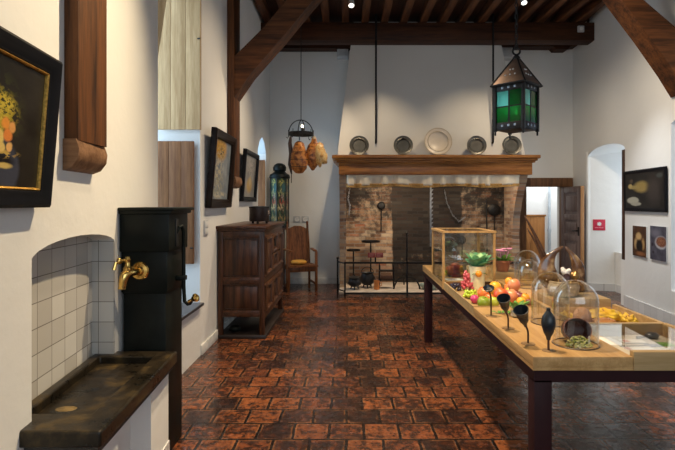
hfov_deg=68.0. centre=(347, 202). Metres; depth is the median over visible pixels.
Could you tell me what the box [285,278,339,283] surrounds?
baseboard
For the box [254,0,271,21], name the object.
joist
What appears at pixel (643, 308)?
baseboard
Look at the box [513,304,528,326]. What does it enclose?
cup
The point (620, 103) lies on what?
wall
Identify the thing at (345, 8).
joist
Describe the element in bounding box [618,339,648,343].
card
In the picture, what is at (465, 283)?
grape bunch
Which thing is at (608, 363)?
display table
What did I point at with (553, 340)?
glass dome
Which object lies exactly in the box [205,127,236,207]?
framed picture
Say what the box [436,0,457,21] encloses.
joist
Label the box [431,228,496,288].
glass display case
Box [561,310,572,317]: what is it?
roll
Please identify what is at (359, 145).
plate
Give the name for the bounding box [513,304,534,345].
smelling horn
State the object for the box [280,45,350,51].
wall plate timber
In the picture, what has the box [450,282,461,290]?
grape bunch
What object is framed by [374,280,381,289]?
copper mug
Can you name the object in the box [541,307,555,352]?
bulb
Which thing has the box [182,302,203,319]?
window ledge
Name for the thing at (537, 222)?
panelling
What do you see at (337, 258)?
railing
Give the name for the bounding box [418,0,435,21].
joist
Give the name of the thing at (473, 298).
pitahaya
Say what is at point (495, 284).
peach
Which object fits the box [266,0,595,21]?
ceiling
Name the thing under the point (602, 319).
roll
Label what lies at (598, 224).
sign
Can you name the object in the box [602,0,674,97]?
brace
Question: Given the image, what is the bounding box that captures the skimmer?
[488,204,499,230]
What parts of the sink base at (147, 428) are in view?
panel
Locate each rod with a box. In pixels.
[375,14,376,143]
[492,14,493,143]
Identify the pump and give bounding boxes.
[112,207,198,449]
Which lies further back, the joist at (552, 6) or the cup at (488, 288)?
the joist at (552, 6)
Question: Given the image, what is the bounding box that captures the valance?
[346,175,519,187]
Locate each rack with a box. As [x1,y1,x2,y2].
[286,120,313,139]
[378,264,394,285]
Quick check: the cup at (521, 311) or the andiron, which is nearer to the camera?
the cup at (521, 311)
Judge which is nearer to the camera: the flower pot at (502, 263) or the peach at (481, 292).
the peach at (481, 292)
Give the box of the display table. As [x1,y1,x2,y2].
[423,265,674,449]
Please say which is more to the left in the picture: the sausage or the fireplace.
the sausage
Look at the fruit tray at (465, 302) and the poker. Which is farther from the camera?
the poker
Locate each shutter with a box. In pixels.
[158,0,200,129]
[158,141,193,263]
[258,160,264,205]
[622,149,624,259]
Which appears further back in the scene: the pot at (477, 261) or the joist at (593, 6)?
the joist at (593, 6)
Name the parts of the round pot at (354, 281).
pot, lid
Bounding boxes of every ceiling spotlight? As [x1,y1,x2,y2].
[348,0,353,7]
[520,0,526,5]
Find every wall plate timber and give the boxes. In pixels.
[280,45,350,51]
[501,45,577,52]
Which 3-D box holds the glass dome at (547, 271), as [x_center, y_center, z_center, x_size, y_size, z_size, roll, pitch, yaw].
[1.185,0.551,2.930,0.218,0.300,0.218,0,0,0]
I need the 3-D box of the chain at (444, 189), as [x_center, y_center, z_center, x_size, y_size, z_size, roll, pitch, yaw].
[2.023,0.053,9.458,0.406,0.623,0.047,0,0,0]
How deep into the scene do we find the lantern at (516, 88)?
4.43 m
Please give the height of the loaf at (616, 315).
0.091 m
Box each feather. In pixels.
[524,215,545,256]
[527,228,543,258]
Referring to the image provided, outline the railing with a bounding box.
[336,257,532,297]
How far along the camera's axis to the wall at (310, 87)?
9.60 m
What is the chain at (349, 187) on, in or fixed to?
hanging from the fireplace
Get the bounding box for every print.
[633,226,647,257]
[650,226,667,261]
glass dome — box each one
[516,250,540,284]
[518,259,540,288]
[531,271,569,326]
[552,280,599,350]
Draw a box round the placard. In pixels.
[368,253,382,261]
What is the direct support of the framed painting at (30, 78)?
attached to the wall at (84, 204)
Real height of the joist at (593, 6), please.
0.140 m
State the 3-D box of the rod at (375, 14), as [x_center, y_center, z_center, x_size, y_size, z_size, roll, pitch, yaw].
[0.480,-2.130,8.593,0.034,2.220,0.068,0,0,0]
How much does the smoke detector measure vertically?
0.110 m
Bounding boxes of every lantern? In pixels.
[269,163,289,227]
[490,0,542,138]
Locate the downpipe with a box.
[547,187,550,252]
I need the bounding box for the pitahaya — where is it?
[470,294,478,303]
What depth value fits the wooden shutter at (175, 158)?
5.00 m
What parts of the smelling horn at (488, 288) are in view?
stem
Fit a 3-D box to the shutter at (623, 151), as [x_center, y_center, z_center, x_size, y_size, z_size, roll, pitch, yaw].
[4.205,0.025,7.556,0.070,1.669,0.128,0,0,0]
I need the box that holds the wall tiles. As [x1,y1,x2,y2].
[32,235,91,399]
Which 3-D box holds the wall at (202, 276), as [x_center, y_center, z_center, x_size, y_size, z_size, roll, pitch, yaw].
[-1.775,-0.850,6.810,0.550,4.800,6.180,0,0,0]
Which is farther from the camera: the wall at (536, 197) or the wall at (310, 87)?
the wall at (536, 197)
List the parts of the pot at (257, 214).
lid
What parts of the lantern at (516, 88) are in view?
corner post, glass pane, glass pane, glass pane, glass pane, corner post, glass pane, glass pane, glass pane, glass pane, corner post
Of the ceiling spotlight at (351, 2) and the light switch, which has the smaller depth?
the light switch
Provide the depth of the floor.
4.09 m
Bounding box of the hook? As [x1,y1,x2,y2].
[430,187,434,252]
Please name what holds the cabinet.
on the floor
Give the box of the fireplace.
[332,45,540,294]
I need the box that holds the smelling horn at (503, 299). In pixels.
[497,293,514,329]
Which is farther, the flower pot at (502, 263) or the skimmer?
the skimmer
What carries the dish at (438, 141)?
on the fireplace
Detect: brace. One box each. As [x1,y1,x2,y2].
[234,0,322,101]
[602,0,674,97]
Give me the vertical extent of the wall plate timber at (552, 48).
0.230 m
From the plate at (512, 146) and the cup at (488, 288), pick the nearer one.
the cup at (488, 288)
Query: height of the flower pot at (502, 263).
0.220 m
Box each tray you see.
[347,249,359,251]
[361,240,379,242]
[444,282,541,313]
[541,304,663,335]
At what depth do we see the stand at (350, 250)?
9.21 m
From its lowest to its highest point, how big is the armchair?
1.220 m
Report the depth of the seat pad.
8.83 m
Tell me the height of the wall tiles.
1.000 m
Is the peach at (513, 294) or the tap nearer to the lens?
the tap
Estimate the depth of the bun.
2.97 m
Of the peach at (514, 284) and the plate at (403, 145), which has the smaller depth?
the peach at (514, 284)
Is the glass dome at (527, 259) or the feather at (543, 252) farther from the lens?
the glass dome at (527, 259)
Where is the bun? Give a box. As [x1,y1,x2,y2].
[573,307,591,321]
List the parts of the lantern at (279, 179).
glass, glass, glass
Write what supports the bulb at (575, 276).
in the round basket
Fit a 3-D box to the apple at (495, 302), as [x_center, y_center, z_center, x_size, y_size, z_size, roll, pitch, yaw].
[1.030,0.699,3.526,0.080,0.080,0.080,0,0,25]
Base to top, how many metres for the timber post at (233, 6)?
3.040 m
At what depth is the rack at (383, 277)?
8.78 m
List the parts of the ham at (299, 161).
netting cord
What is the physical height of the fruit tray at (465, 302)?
0.053 m
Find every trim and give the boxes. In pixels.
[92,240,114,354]
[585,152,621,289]
[589,283,614,290]
[615,252,624,304]
[616,285,620,293]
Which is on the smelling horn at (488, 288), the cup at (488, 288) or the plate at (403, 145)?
the cup at (488, 288)
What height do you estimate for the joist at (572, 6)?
0.140 m
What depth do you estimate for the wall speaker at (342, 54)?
9.42 m
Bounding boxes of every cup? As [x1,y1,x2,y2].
[483,285,493,291]
[497,293,510,313]
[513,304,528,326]
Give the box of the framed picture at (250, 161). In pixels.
[240,148,259,201]
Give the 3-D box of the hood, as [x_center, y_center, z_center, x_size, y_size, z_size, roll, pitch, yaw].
[1.435,-2.000,9.090,3.250,2.500,1.020,0,0,0]
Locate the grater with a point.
(652, 335)
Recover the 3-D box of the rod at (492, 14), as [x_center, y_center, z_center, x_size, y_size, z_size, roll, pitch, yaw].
[2.490,-2.130,8.593,0.034,2.220,0.068,0,0,0]
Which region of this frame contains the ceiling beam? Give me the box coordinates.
[261,22,593,44]
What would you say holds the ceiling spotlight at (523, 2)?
attached to the joist at (508, 9)
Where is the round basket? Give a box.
[546,278,579,297]
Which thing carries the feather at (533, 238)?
in the round basket
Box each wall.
[0,0,157,449]
[158,0,269,373]
[270,49,572,277]
[526,187,556,271]
[573,0,674,313]
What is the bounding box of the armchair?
[283,221,317,292]
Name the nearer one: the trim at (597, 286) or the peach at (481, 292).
the peach at (481, 292)
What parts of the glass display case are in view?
corner post, corner post, pane, frame, corner post, corner post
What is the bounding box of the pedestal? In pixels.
[282,228,285,287]
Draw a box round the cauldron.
[360,267,373,287]
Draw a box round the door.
[519,178,583,290]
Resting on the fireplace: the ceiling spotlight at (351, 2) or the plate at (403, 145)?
the plate at (403, 145)
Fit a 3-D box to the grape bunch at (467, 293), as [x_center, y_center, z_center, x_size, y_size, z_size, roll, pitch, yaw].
[0.946,0.697,3.860,0.115,0.077,0.129,0,0,-38]
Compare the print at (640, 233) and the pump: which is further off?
the print at (640, 233)
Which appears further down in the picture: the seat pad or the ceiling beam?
the seat pad
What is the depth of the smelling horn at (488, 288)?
3.10 m
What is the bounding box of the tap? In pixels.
[112,256,148,289]
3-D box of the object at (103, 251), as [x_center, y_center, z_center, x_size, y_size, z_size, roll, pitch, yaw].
[-1.438,0.627,2.938,0.134,0.845,0.025,0,0,0]
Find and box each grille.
[338,49,346,54]
[503,47,511,56]
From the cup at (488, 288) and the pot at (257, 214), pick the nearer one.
the cup at (488, 288)
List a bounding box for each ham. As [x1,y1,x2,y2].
[290,141,307,173]
[306,136,327,170]
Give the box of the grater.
[636,332,658,338]
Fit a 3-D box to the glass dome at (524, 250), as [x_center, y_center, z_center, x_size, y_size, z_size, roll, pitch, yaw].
[1.575,0.557,4.400,0.230,0.288,0.230,0,0,0]
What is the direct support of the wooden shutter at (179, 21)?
attached to the wall at (202, 276)
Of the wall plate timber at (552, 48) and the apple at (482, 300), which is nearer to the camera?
the apple at (482, 300)
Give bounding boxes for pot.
[249,206,270,223]
[348,274,360,289]
[465,252,494,288]
[488,248,516,271]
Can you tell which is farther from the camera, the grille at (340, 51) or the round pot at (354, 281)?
the grille at (340, 51)
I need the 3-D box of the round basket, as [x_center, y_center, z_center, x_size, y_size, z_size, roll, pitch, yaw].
[1.500,0.594,3.497,0.220,0.108,0.220,0,0,0]
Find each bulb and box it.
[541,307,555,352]
[570,271,579,281]
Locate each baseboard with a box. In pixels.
[200,317,235,354]
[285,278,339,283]
[624,295,674,325]
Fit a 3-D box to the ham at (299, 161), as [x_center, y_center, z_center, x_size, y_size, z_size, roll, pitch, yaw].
[-0.735,-0.748,7.500,0.272,0.615,0.202,0,0,0]
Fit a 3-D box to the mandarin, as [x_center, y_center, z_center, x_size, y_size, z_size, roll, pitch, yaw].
[1.302,0.696,3.674,0.070,0.078,0.071,0,0,7]
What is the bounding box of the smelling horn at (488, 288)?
[483,285,496,316]
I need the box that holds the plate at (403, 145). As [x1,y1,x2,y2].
[394,136,412,154]
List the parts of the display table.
leg, leg, frame rail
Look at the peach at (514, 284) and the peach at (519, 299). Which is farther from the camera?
the peach at (514, 284)
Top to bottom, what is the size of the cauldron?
0.373 m
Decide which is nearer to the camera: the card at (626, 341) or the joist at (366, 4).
the card at (626, 341)
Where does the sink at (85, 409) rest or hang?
on the sink base at (147, 428)
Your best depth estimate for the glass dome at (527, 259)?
4.17 m
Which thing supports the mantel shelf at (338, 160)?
attached to the fireplace
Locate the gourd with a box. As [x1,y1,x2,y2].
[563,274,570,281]
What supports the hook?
hanging from the fireplace
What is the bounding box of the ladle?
[377,202,384,230]
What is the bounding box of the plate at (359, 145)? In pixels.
[349,136,368,154]
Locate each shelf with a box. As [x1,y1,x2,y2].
[218,308,283,338]
[332,155,540,166]
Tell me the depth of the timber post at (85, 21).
2.37 m
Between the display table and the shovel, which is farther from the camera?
the shovel
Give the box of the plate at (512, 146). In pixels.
[502,136,521,154]
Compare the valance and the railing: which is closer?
the railing
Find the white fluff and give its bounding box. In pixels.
[560,267,570,274]
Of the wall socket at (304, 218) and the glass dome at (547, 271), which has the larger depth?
the wall socket at (304, 218)
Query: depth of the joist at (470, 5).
8.16 m
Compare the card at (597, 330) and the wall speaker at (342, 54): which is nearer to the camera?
the card at (597, 330)
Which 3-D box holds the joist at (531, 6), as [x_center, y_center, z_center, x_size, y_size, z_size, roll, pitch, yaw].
[2.975,-3.180,7.645,0.120,0.140,2.550,0,0,0]
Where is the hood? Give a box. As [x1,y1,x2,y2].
[338,45,524,154]
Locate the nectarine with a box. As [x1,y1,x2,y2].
[493,287,508,297]
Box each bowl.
[445,262,469,276]
[561,317,591,339]
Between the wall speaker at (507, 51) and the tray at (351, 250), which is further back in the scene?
the wall speaker at (507, 51)
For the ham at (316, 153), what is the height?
0.520 m
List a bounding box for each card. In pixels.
[591,325,620,335]
[597,337,624,344]
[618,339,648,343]
[620,345,655,349]
[644,344,663,346]
[656,342,674,346]
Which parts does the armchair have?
leg, leg, backrest, seat, rail, leg, leg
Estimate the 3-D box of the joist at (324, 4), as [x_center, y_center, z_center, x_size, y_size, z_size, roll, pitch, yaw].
[-0.375,-3.180,7.645,0.120,0.140,2.550,0,0,0]
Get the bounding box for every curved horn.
[537,246,562,287]
[565,246,585,285]
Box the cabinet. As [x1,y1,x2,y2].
[216,221,284,338]
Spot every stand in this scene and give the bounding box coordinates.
[347,249,359,283]
[361,240,379,279]
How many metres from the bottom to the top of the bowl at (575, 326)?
0.124 m
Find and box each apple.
[477,296,489,305]
[489,297,499,305]
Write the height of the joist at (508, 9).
0.140 m
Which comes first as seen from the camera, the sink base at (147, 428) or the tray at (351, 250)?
the sink base at (147, 428)
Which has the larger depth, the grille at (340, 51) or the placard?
the grille at (340, 51)
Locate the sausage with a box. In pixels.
[288,135,292,182]
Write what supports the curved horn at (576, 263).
in the round basket
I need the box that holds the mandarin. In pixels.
[521,293,529,299]
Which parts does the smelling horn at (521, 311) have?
stem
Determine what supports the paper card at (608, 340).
on the display table
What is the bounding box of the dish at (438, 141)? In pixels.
[424,128,451,154]
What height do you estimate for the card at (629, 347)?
0.003 m
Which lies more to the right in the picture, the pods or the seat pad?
the pods
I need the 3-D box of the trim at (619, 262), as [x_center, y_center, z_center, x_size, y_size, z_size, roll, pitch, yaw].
[4.735,1.205,8.205,1.130,0.690,1.490,0,0,0]
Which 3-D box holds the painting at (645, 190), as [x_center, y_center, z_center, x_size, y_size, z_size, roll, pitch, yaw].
[4.073,-0.174,6.891,0.027,0.585,1.140,-1,0,5]
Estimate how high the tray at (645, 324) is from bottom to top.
0.068 m
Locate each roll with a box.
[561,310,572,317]
[591,317,615,321]
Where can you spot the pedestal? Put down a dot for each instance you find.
(283, 229)
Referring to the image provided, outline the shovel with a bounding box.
[458,236,465,256]
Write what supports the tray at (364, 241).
on the stand at (363, 241)
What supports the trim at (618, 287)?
attached to the wall at (620, 103)
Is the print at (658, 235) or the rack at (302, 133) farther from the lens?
the rack at (302, 133)
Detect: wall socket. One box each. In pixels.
[293,216,299,222]
[302,216,308,222]
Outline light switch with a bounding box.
[204,220,208,235]
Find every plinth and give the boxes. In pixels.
[488,269,537,278]
[537,293,610,306]
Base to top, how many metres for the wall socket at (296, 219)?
0.125 m
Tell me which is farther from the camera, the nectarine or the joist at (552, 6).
the joist at (552, 6)
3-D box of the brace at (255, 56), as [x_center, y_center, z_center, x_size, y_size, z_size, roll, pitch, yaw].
[-0.750,-2.110,6.375,1.340,1.600,0.310,0,0,0]
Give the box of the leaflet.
[445,278,462,280]
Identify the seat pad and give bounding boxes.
[291,260,306,264]
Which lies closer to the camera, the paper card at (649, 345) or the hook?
the paper card at (649, 345)
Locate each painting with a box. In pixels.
[0,26,62,207]
[623,166,667,211]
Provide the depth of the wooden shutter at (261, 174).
9.06 m
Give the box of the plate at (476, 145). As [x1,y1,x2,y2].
[467,136,486,154]
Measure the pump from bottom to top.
1.523 m
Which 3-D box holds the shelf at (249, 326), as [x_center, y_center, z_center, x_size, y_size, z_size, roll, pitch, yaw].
[-1.200,1.528,6.420,0.550,0.045,1.464,0,0,1]
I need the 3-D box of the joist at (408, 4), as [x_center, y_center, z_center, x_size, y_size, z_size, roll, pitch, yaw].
[0.965,-3.180,7.645,0.120,0.140,2.550,0,0,0]
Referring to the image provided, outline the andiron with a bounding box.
[393,232,420,288]
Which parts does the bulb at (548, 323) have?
stem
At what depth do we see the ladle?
9.45 m
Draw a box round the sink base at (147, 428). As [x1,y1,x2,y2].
[102,375,169,449]
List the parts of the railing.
post, post, rail, post, rail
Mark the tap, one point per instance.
(134, 275)
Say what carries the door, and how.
in the wall at (310, 87)
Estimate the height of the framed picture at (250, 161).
0.731 m
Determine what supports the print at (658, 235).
attached to the wall at (620, 103)
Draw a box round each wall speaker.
[337,49,347,59]
[502,47,512,60]
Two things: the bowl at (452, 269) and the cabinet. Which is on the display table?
the bowl at (452, 269)
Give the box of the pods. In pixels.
[565,336,592,347]
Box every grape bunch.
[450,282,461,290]
[461,269,473,289]
[462,288,476,297]
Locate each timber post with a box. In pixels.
[63,0,106,173]
[227,0,241,188]
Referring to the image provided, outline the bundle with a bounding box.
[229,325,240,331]
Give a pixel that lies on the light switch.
(206, 223)
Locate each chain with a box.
[347,187,350,214]
[444,189,464,221]
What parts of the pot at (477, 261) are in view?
pot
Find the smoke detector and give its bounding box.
[577,26,583,31]
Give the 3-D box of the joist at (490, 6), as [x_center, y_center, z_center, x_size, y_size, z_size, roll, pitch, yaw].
[2.305,-3.180,7.645,0.120,0.140,2.550,0,0,0]
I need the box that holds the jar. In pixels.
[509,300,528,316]
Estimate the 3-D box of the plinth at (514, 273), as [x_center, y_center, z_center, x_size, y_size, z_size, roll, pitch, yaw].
[1.560,0.673,4.740,0.400,0.057,0.240,0,0,0]
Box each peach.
[477,287,488,296]
[489,280,501,292]
[507,277,520,290]
[507,288,517,302]
[516,296,525,302]
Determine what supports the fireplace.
on the floor
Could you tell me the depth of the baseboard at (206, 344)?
5.43 m
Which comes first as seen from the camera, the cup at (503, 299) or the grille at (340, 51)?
the cup at (503, 299)
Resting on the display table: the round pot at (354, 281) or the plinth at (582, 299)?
the plinth at (582, 299)
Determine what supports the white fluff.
attached to the curved horn at (576, 263)
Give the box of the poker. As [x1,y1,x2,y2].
[486,199,487,264]
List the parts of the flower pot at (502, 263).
pot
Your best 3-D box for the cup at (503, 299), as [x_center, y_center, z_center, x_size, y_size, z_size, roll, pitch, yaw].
[0.858,0.559,2.755,0.083,0.118,0.089,0,0,-10]
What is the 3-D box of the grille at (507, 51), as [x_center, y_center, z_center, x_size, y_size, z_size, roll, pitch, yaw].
[3.000,-2.845,9.417,0.170,0.170,0.010,0,0,0]
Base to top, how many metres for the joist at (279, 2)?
0.140 m
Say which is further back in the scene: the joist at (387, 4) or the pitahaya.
the joist at (387, 4)
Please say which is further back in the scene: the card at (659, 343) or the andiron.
the andiron
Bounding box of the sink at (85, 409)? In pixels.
[19,351,176,449]
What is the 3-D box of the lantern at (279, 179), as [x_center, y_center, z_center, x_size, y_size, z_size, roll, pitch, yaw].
[-1.260,-0.142,9.220,0.390,1.185,0.390,0,0,0]
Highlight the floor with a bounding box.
[172,284,674,449]
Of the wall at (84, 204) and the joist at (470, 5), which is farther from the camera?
the joist at (470, 5)
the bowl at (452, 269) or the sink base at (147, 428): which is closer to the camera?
the sink base at (147, 428)
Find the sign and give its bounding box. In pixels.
[593,219,604,230]
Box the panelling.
[526,215,545,270]
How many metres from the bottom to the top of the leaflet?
0.003 m
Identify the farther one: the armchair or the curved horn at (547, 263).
the armchair
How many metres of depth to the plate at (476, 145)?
8.48 m
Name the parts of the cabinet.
leg, rail, rail, rail, panel, panel, cornice, leg, drawer, door, rail, rail, rail, moulding, drawer, panel, leg, drawer, door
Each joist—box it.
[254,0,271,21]
[276,0,285,7]
[320,0,329,21]
[342,0,348,21]
[361,0,370,21]
[380,0,392,21]
[399,0,414,21]
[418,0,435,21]
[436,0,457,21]
[455,0,479,21]
[474,0,501,21]
[494,0,520,21]
[512,0,544,21]
[530,0,566,21]
[549,0,588,21]
[568,0,604,21]
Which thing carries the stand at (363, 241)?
on the fireplace
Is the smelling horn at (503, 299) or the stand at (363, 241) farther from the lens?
the stand at (363, 241)

